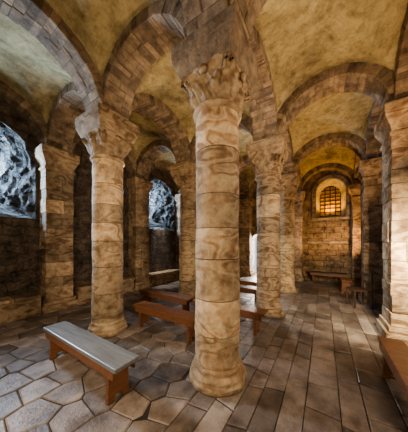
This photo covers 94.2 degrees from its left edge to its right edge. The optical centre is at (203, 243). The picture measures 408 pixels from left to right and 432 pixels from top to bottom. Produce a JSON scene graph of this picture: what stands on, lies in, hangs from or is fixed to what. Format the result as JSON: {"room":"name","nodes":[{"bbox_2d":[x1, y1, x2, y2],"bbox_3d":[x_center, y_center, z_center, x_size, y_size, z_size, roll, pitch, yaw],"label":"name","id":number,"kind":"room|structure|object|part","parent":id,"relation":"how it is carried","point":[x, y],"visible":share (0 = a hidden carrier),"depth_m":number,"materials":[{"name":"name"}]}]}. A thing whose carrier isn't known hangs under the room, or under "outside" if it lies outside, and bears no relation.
{"room":"church","nodes":[
{"label":"church","id":0,"kind":"room"},
{"bbox_2d":[34,143,79,313],"bbox_3d":[-3.758,-0.334,4.794,0.788,3.868,0.788,0,0,32],"label":"wall pier","id":1,"kind":"object","parent":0,"point":[56,168],"visible":0.86,"depth_m":4.57,"materials":[{"name":"stone"}]},
{"bbox_2d":[0,100,174,296],"bbox_3d":[-3.010,-1.025,7.238,1.150,5.350,10.210,0,0,32],"label":"wall","id":2,"kind":"structure","parent":0,"point":[19,173],"depth_m":4.59,"materials":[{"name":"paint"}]},
{"bbox_2d":[126,177,152,290],"bbox_3d":[-2.426,-0.334,6.898,0.788,3.868,0.788,0,0,32],"label":"wall pier","id":3,"kind":"object","parent":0,"point":[139,189],"visible":0.82,"depth_m":6.65,"materials":[{"name":"stone"}]},
{"bbox_2d":[0,81,178,193],"bbox_3d":[-2.426,-2.800,6.898,0.520,1.060,9.830,0,0,32],"label":"arches","id":4,"kind":"object","parent":3,"relation":"on","point":[8,95],"visible":0.26,"depth_m":4.36,"materials":[{"name":"stone"}]},
{"bbox_2d":[174,194,179,268],"bbox_3d":[-1.095,-0.334,9.002,0.788,3.868,0.788,0,0,32],"label":"wall pier","id":5,"kind":"object","parent":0,"point":[176,196],"visible":0.27,"depth_m":8.73,"materials":[{"name":"stone"}]},
{"bbox_2d":[0,272,407,431],"bbox_3d":[0.710,1.656,5.371,7.803,0.128,12.143,0,0,32],"label":"floor","id":6,"kind":"structure","parent":0,"point":[317,366],"depth_m":2.29,"materials":[{"name":"stone"}]},
{"bbox_2d":[0,269,178,324],"bbox_3d":[-2.316,1.370,6.828,0.458,0.460,9.200,0,0,32],"label":"stone ledge","id":7,"kind":"object","parent":6,"relation":"on","point":[26,305],"visible":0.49,"depth_m":4.27,"materials":[{"name":"brown stone"}]},
{"bbox_2d":[43,321,138,405],"bbox_3d":[-1.484,1.390,2.348,1.720,0.420,0.280,0,0,32],"label":"wooden bench","id":8,"kind":"object","parent":6,"relation":"on","point":[109,359],"visible":1,"depth_m":2.10,"materials":[{"name":"brown wood"}]},
{"bbox_3d":[-2.067,1.413,2.717,0.044,0.375,0.240,0,0,32],"label":"leg","id":9,"kind":"part","parent":8,"relation":"part of","materials":[{"name":"brown wood"}]},
{"bbox_3d":[-1.484,1.202,2.348,1.720,0.045,0.280,0,0,32],"label":"seat","id":10,"kind":"part","parent":8,"relation":"part of","materials":[{"name":"grey wood"}]},
{"bbox_3d":[-0.901,1.413,1.979,0.044,0.375,0.240,0,0,32],"label":"leg","id":11,"kind":"part","parent":8,"relation":"part of","materials":[{"name":"brown wood"}]},
{"bbox_2d":[87,315,127,337],"bbox_3d":[-1.796,1.490,3.551,0.695,0.220,0.693,0,0,32],"label":"base","id":12,"kind":"object","parent":6,"relation":"on","point":[114,328],"visible":0.67,"depth_m":3.29,"materials":[{"name":"stone"}]},
{"bbox_2d":[91,158,123,323],"bbox_3d":[-1.798,-0.065,3.554,0.542,2.908,0.544,0,0,32],"label":"shaft","id":13,"kind":"object","parent":12,"relation":"on","point":[107,297],"visible":1,"depth_m":3.33,"materials":[{"name":"stone"}]},
{"bbox_2d":[90,153,124,166],"bbox_3d":[-1.798,-1.540,3.553,0.594,0.080,0.594,0,0,32],"label":"necking","id":14,"kind":"object","parent":13,"relation":"on","point":[97,155],"visible":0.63,"depth_m":3.31,"materials":[{"name":"stone"}]},
{"bbox_2d":[81,128,132,159],"bbox_3d":[-1.798,-1.755,3.553,0.720,0.370,0.720,0,0,32],"label":"capital","id":15,"kind":"object","parent":14,"relation":"on","point":[100,140],"visible":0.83,"depth_m":3.32,"materials":[{"name":"stone"}]},
{"bbox_2d":[75,102,138,143],"bbox_3d":[-1.798,-2.096,3.553,0.788,0.343,0.788,0,0,32],"label":"abacus","id":16,"kind":"object","parent":15,"relation":"on","point":[98,115],"visible":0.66,"depth_m":3.26,"materials":[{"name":"stone"}]},
{"bbox_2d":[133,301,194,343],"bbox_3d":[-0.694,1.390,3.446,1.500,0.420,0.280,0,0,32],"label":"wooden bench","id":17,"kind":"object","parent":6,"relation":"on","point":[145,308],"visible":0.86,"depth_m":3.31,"materials":[{"name":"brown wood"}]},
{"bbox_3d":[-1.184,1.413,3.756,0.044,0.375,0.240,0,0,32],"label":"leg","id":18,"kind":"part","parent":17,"relation":"part of","materials":[{"name":"brown wood"}]},
{"bbox_3d":[-0.694,1.202,3.446,1.500,0.045,0.280,0,0,32],"label":"seat","id":19,"kind":"part","parent":17,"relation":"part of","materials":[{"name":"brown wood"}]},
{"bbox_3d":[-0.204,1.413,3.136,0.044,0.375,0.240,0,0,32],"label":"leg","id":20,"kind":"part","parent":17,"relation":"part of","materials":[{"name":"brown wood"}]},
{"bbox_2d":[139,288,194,310],"bbox_3d":[-0.943,1.390,4.586,1.600,0.420,0.280,0,0,32],"label":"wooden bench","id":21,"kind":"object","parent":6,"relation":"on","point":[147,293],"visible":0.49,"depth_m":4.43,"materials":[{"name":"brown wood"}]},
{"bbox_3d":[-1.476,1.413,4.923,0.044,0.375,0.240,0,0,32],"label":"leg","id":22,"kind":"part","parent":21,"relation":"part of","materials":[{"name":"brown wood"}]},
{"bbox_3d":[-0.943,1.202,4.586,1.600,0.045,0.280,0,0,32],"label":"seat","id":23,"kind":"part","parent":21,"relation":"part of","materials":[{"name":"brown wood"}]},
{"bbox_3d":[-0.411,1.413,4.249,0.044,0.375,0.240,0,0,32],"label":"leg","id":24,"kind":"part","parent":21,"relation":"part of","materials":[{"name":"brown wood"}]},
{"bbox_2d":[178,291,195,299],"bbox_3d":[-0.464,1.490,5.654,0.695,0.220,0.693,0,0,32],"label":"base","id":25,"kind":"object","parent":6,"relation":"on","point":[190,293],"visible":0.27,"depth_m":5.40,"materials":[{"name":"stone"}]},
{"bbox_2d":[179,191,195,292],"bbox_3d":[-0.466,-0.065,5.657,0.547,2.908,0.550,0,0,32],"label":"shaft","id":26,"kind":"object","parent":25,"relation":"on","point":[187,213],"visible":0.82,"depth_m":5.42,"materials":[{"name":"stone"}]},
{"bbox_2d":[178,189,195,193],"bbox_3d":[-0.466,-1.540,5.657,0.594,0.080,0.594,0,0,32],"label":"necking","id":27,"kind":"object","parent":26,"relation":"on","point":[181,190],"visible":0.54,"depth_m":5.42,"materials":[{"name":"stone"}]},
{"bbox_2d":[173,174,195,189],"bbox_3d":[-0.466,-1.755,5.657,0.720,0.370,0.720,0,0,32],"label":"capital","id":28,"kind":"object","parent":27,"relation":"on","point":[187,181],"visible":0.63,"depth_m":5.40,"materials":[{"name":"stone"}]},
{"bbox_2d":[170,160,195,177],"bbox_3d":[-0.466,-2.096,5.657,0.788,0.343,0.788,0,0,32],"label":"abacus","id":29,"kind":"object","parent":28,"relation":"on","point":[188,167],"visible":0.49,"depth_m":5.29,"materials":[{"name":"stone"}]},
{"bbox_2d":[0,0,248,198],"bbox_3d":[-0.466,-2.800,5.657,0.520,1.060,9.830,0,0,32],"label":"arches","id":30,"kind":"object","parent":29,"relation":"on","point":[37,17],"visible":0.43,"depth_m":3.05,"materials":[{"name":"stone"}]},
{"bbox_2d":[189,356,245,397],"bbox_3d":[0.164,1.490,2.310,0.695,0.220,0.693,0,0,32],"label":"base","id":31,"kind":"object","parent":6,"relation":"on","point":[207,382],"visible":0.62,"depth_m":2.04,"materials":[{"name":"stone"}]},
{"bbox_2d":[195,106,239,371],"bbox_3d":[0.163,-0.065,2.312,0.542,2.908,0.550,0,0,32],"label":"shaft","id":32,"kind":"object","parent":31,"relation":"on","point":[217,299],"visible":1,"depth_m":2.08,"materials":[{"name":"stone"}]},
{"bbox_2d":[193,98,241,124],"bbox_3d":[0.162,-1.540,2.312,0.594,0.080,0.594,0,0,32],"label":"necking","id":33,"kind":"object","parent":32,"relation":"on","point":[212,102],"visible":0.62,"depth_m":2.07,"materials":[{"name":"stone"}]},
{"bbox_2d":[181,52,251,111],"bbox_3d":[0.162,-1.755,2.312,0.720,0.370,0.720,0,0,32],"label":"capital","id":34,"kind":"object","parent":33,"relation":"on","point":[221,77],"visible":0.64,"depth_m":2.07,"materials":[{"name":"stone"}]},
{"bbox_2d":[171,2,258,91],"bbox_3d":[0.162,-2.096,2.312,0.788,0.343,0.788,0,0,32],"label":"abacus","id":35,"kind":"object","parent":34,"relation":"on","point":[224,32],"visible":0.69,"depth_m":1.99,"materials":[{"name":"stone"}]},
{"bbox_2d":[180,0,300,191],"bbox_3d":[1.494,-2.800,4.416,0.520,1.060,9.830,0,0,32],"label":"arches","id":36,"kind":"object","parent":35,"relation":"on","point":[262,102],"visible":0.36,"depth_m":3.64,"materials":[{"name":"stone"}]},
{"bbox_2d":[192,299,267,335],"bbox_3d":[0.451,1.390,3.703,1.500,0.420,0.280,0,0,32],"label":"wooden bench","id":37,"kind":"object","parent":6,"relation":"on","point":[249,312],"visible":0.56,"depth_m":3.34,"materials":[{"name":"brown wood"}]},
{"bbox_3d":[0.451,1.202,3.703,1.500,0.045,0.280,0,0,32],"label":"seat","id":38,"kind":"part","parent":37,"relation":"part of","materials":[{"name":"brown wood"}]},
{"bbox_3d":[0.941,1.413,3.393,0.044,0.375,0.240,0,0,32],"label":"leg","id":39,"kind":"part","parent":37,"relation":"part of","materials":[{"name":"brown wood"}]},
{"bbox_2d":[239,198,254,275],"bbox_3d":[2.198,-0.334,9.864,0.788,3.868,0.788,0,0,32],"label":"wall pier","id":40,"kind":"object","parent":6,"relation":"on","point":[246,262],"visible":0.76,"depth_m":9.60,"materials":[{"name":"stone"}]},
{"bbox_2d":[47,0,394,198],"bbox_3d":[0.514,-2.800,5.036,6.830,1.060,10.480,0,0,32],"label":"arches","id":41,"kind":"object","parent":40,"relation":"on","point":[159,26],"visible":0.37,"depth_m":3.49,"materials":[{"name":"stone"}]},
{"bbox_2d":[240,285,255,304],"bbox_3d":[0.869,1.390,5.391,1.600,0.420,0.280,0,0,32],"label":"wooden bench","id":42,"kind":"object","parent":6,"relation":"on","point":[244,289],"visible":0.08,"depth_m":5.04,"materials":[{"name":"brown wood"}]},
{"bbox_3d":[0.869,1.202,5.391,1.600,0.045,0.280,0,0,32],"label":"seat","id":43,"kind":"part","parent":42,"relation":"part of","materials":[{"name":"brown wood"}]},
{"bbox_2d":[240,279,255,285],"bbox_3d":[1.361,1.390,6.169,1.600,0.420,0.280,0,0,32],"label":"wooden bench","id":44,"kind":"object","parent":6,"relation":"on","point":[242,281],"visible":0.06,"depth_m":6.02,"materials":[{"name":"brown wood"}]},
{"bbox_2d":[254,302,283,317],"bbox_3d":[1.496,1.490,4.413,0.695,0.220,0.693,0,0,32],"label":"base","id":45,"kind":"object","parent":6,"relation":"on","point":[273,312],"visible":0.59,"depth_m":4.13,"materials":[{"name":"stone"}]},
{"bbox_2d":[256,176,280,306],"bbox_3d":[1.495,-0.065,4.417,0.544,2.908,0.546,0,0,32],"label":"shaft","id":46,"kind":"object","parent":45,"relation":"on","point":[268,275],"visible":1,"depth_m":4.19,"materials":[{"name":"stone"}]},
{"bbox_2d":[255,172,281,181],"bbox_3d":[1.494,-1.540,4.416,0.594,0.080,0.594,0,0,32],"label":"necking","id":47,"kind":"object","parent":46,"relation":"on","point":[266,173],"visible":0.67,"depth_m":4.17,"materials":[{"name":"stone"}]},
{"bbox_2d":[250,153,285,175],"bbox_3d":[1.494,-1.755,4.416,0.720,0.370,0.720,0,0,32],"label":"capital","id":48,"kind":"object","parent":47,"relation":"on","point":[273,162],"visible":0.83,"depth_m":4.18,"materials":[{"name":"stone"}]},
{"bbox_2d":[246,133,288,162],"bbox_3d":[1.494,-2.096,4.416,0.788,0.343,0.788,0,0,32],"label":"abacus","id":49,"kind":"object","parent":48,"relation":"on","point":[277,143],"visible":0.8,"depth_m":4.10,"materials":[{"name":"stone"}]},
{"bbox_2d":[281,285,296,292],"bbox_3d":[2.828,1.490,6.517,0.695,0.220,0.693,0,0,32],"label":"base","id":50,"kind":"object","parent":6,"relation":"on","point":[285,289],"visible":0.57,"depth_m":6.23,"materials":[{"name":"stone"}]},
{"bbox_2d":[280,199,294,285],"bbox_3d":[2.827,-0.065,6.520,0.546,2.908,0.549,0,0,32],"label":"shaft","id":51,"kind":"object","parent":50,"relation":"on","point":[287,215],"visible":0.77,"depth_m":6.29,"materials":[{"name":"stone"}]},
{"bbox_2d":[280,196,295,199],"bbox_3d":[2.826,-1.540,6.520,0.594,0.080,0.594,0,0,32],"label":"necking","id":52,"kind":"object","parent":51,"relation":"on","point":[285,197],"visible":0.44,"depth_m":6.26,"materials":[{"name":"stone"}]},
{"bbox_2d":[280,184,297,196],"bbox_3d":[2.826,-1.755,6.520,0.720,0.370,0.720,0,0,32],"label":"capital","id":53,"kind":"object","parent":52,"relation":"on","point":[286,190],"visible":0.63,"depth_m":6.26,"materials":[{"name":"stone"}]},
{"bbox_2d":[280,172,299,186],"bbox_3d":[2.826,-2.096,6.520,0.788,0.343,0.788,0,0,32],"label":"abacus","id":54,"kind":"object","parent":53,"relation":"on","point":[292,178],"visible":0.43,"depth_m":6.14,"materials":[{"name":"stone"}]},
{"bbox_2d":[294,191,304,280],"bbox_3d":[4.158,-0.334,8.623,0.788,3.868,0.788,0,0,32],"label":"wall pier","id":55,"kind":"object","parent":6,"relation":"on","point":[300,196],"visible":0.51,"depth_m":8.29,"materials":[{"name":"stone"}]},
{"bbox_2d":[308,271,346,282],"bbox_3d":[4.984,1.375,7.686,1.300,0.450,0.280,0,0,32],"label":"wooden bench","id":56,"kind":"object","parent":6,"relation":"on","point":[333,274],"visible":0.79,"depth_m":7.62,"materials":[{"name":"brown wood"}]},
{"bbox_3d":[4.984,1.173,7.686,1.300,0.045,0.280,0,0,32],"label":"seat","id":57,"kind":"part","parent":56,"relation":"part of","materials":[{"name":"brown wood"}]},
{"bbox_2d":[340,277,351,293],"bbox_3d":[4.674,1.375,6.261,0.280,0.450,0.700,0,0,32],"label":"wooden bench","id":58,"kind":"object","parent":6,"relation":"on","point":[345,281],"visible":0.88,"depth_m":6.10,"materials":[{"name":"brown wood"}]},
{"bbox_3d":[4.674,1.173,6.261,0.280,0.045,0.700,0,0,32],"label":"seat","id":59,"kind":"part","parent":58,"relation":"part of","materials":[{"name":"brown wood"}]},
{"bbox_3d":[4.578,1.397,6.109,0.240,0.405,0.044,0,0,32],"label":"leg","id":60,"kind":"part","parent":58,"relation":"part of","materials":[{"name":"brown wood"}]},
{"bbox_2d":[348,184,360,286],"bbox_3d":[6.118,-0.334,7.382,0.788,3.868,0.788,0,0,32],"label":"wall pier","id":61,"kind":"object","parent":6,"relation":"on","point":[354,189],"visible":0.39,"depth_m":7.23,"materials":[{"name":"stone"}]},
{"bbox_2d":[346,271,372,309],"bbox_3d":[3.945,1.160,4.829,0.400,0.880,0.400,0,0,12],"label":"wooden chair","id":62,"kind":"object","parent":6,"relation":"on","point":[362,289],"visible":1,"depth_m":4.68,"materials":[{"name":"brown wood"}]},
{"bbox_3d":[3.808,1.390,5.043,0.036,0.420,0.036,0,0,12],"label":"leg","id":63,"kind":"part","parent":62,"relation":"part of","materials":[{"name":"brown wood"}]},
{"bbox_3d":[3.731,1.390,4.691,0.036,0.420,0.036,0,0,12],"label":"leg","id":64,"kind":"part","parent":62,"relation":"part of","materials":[{"name":"brown wood"}]},
{"bbox_3d":[3.945,1.160,4.829,0.400,0.040,0.400,0,0,12],"label":"seat","id":65,"kind":"part","parent":62,"relation":"part of","materials":[{"name":"brown wood"}]},
{"bbox_3d":[4.159,1.160,4.966,0.036,0.880,0.036,0,0,12],"label":"leg","id":66,"kind":"part","parent":62,"relation":"part of","materials":[{"name":"brown wood"}]},
{"bbox_3d":[4.082,1.160,4.614,0.036,0.880,0.036,0,0,12],"label":"leg","id":67,"kind":"part","parent":62,"relation":"part of","materials":[{"name":"brown wood"}]},
{"bbox_2d":[356,157,382,304],"bbox_3d":[4.786,-0.334,5.279,0.788,3.868,0.788,0,0,32],"label":"wall pier","id":68,"kind":"object","parent":6,"relation":"on","point":[369,171],"visible":0.5,"depth_m":5.09,"materials":[{"name":"stone"}]},
{"bbox_2d":[374,97,407,345],"bbox_3d":[3.454,-0.334,3.175,0.788,3.868,0.788,0,0,32],"label":"wall pier","id":69,"kind":"object","parent":6,"relation":"on","point":[391,127],"visible":1,"depth_m":3.06,"materials":[{"name":"stone"}]},
{"bbox_2d":[354,8,407,183],"bbox_3d":[3.454,-2.800,3.175,0.520,1.060,9.830,0,0,32],"label":"arches","id":70,"kind":"object","parent":69,"relation":"on","point":[373,146],"visible":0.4,"depth_m":3.04,"materials":[{"name":"stone"}]},
{"bbox_2d":[377,336,407,401],"bbox_3d":[1.907,1.390,1.704,0.240,0.420,1.600,0,0,32],"label":"wooden bench","id":71,"kind":"object","parent":6,"relation":"on","point":[394,351],"visible":1,"depth_m":2.04,"materials":[{"name":"brown wood"}]},
{"bbox_3d":[2.244,1.413,2.236,0.206,0.375,0.044,0,0,32],"label":"leg","id":72,"kind":"part","parent":71,"relation":"part of","materials":[{"name":"brown wood"}]},
{"bbox_2d":[0,0,407,187],"bbox_3d":[0.502,-2.775,5.008,7.550,1.075,10.600,0,0,32],"label":"ceiling","id":73,"kind":"structure","parent":0,"point":[302,39],"depth_m":3.25,"materials":[{"name":"paint"}]},
{"bbox_2d":[238,170,351,282],"bbox_3d":[3.365,-1.025,9.540,7.160,5.350,0.500,0,0,32],"label":"wall","id":74,"kind":"structure","parent":0,"point":[336,258],"depth_m":8.15,"materials":[{"name":"stone"}]},
{"bbox_2d":[305,241,347,243],"bbox_3d":[5.189,-0.070,8.083,1.520,0.100,0.110,0,0,32],"label":"trim","id":75,"kind":"structure","parent":74,"relation":"attached to","point":[306,242],"depth_m":8.02,"materials":[{"name":"stone"}]},
{"bbox_2d":[320,186,340,216],"bbox_3d":[5.587,-1.896,8.393,0.796,1.328,0.036,0,0,32],"label":"window grille","id":76,"kind":"object","parent":74,"relation":"attached to","point":[335,189],"visible":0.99,"depth_m":8.37,"materials":[{"name":"black metal"}]},
{"bbox_2d":[320,187,339,215],"bbox_3d":[5.597,-1.905,8.410,0.760,1.310,0.001,0,0,32],"label":"glass","id":77,"kind":"object","parent":76,"relation":"attached to","point":[332,188],"visible":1,"depth_m":8.42,"materials":[{"name":"orange glass"}]},
{"bbox_2d":[311,174,351,220],"bbox_3d":[5.335,-1.965,7.996,1.400,1.890,0.139,0,0,32],"label":"trim","id":78,"kind":"structure","parent":74,"relation":"attached to","point":[344,180],"depth_m":7.90,"materials":[{"name":"stone"}]}
]}

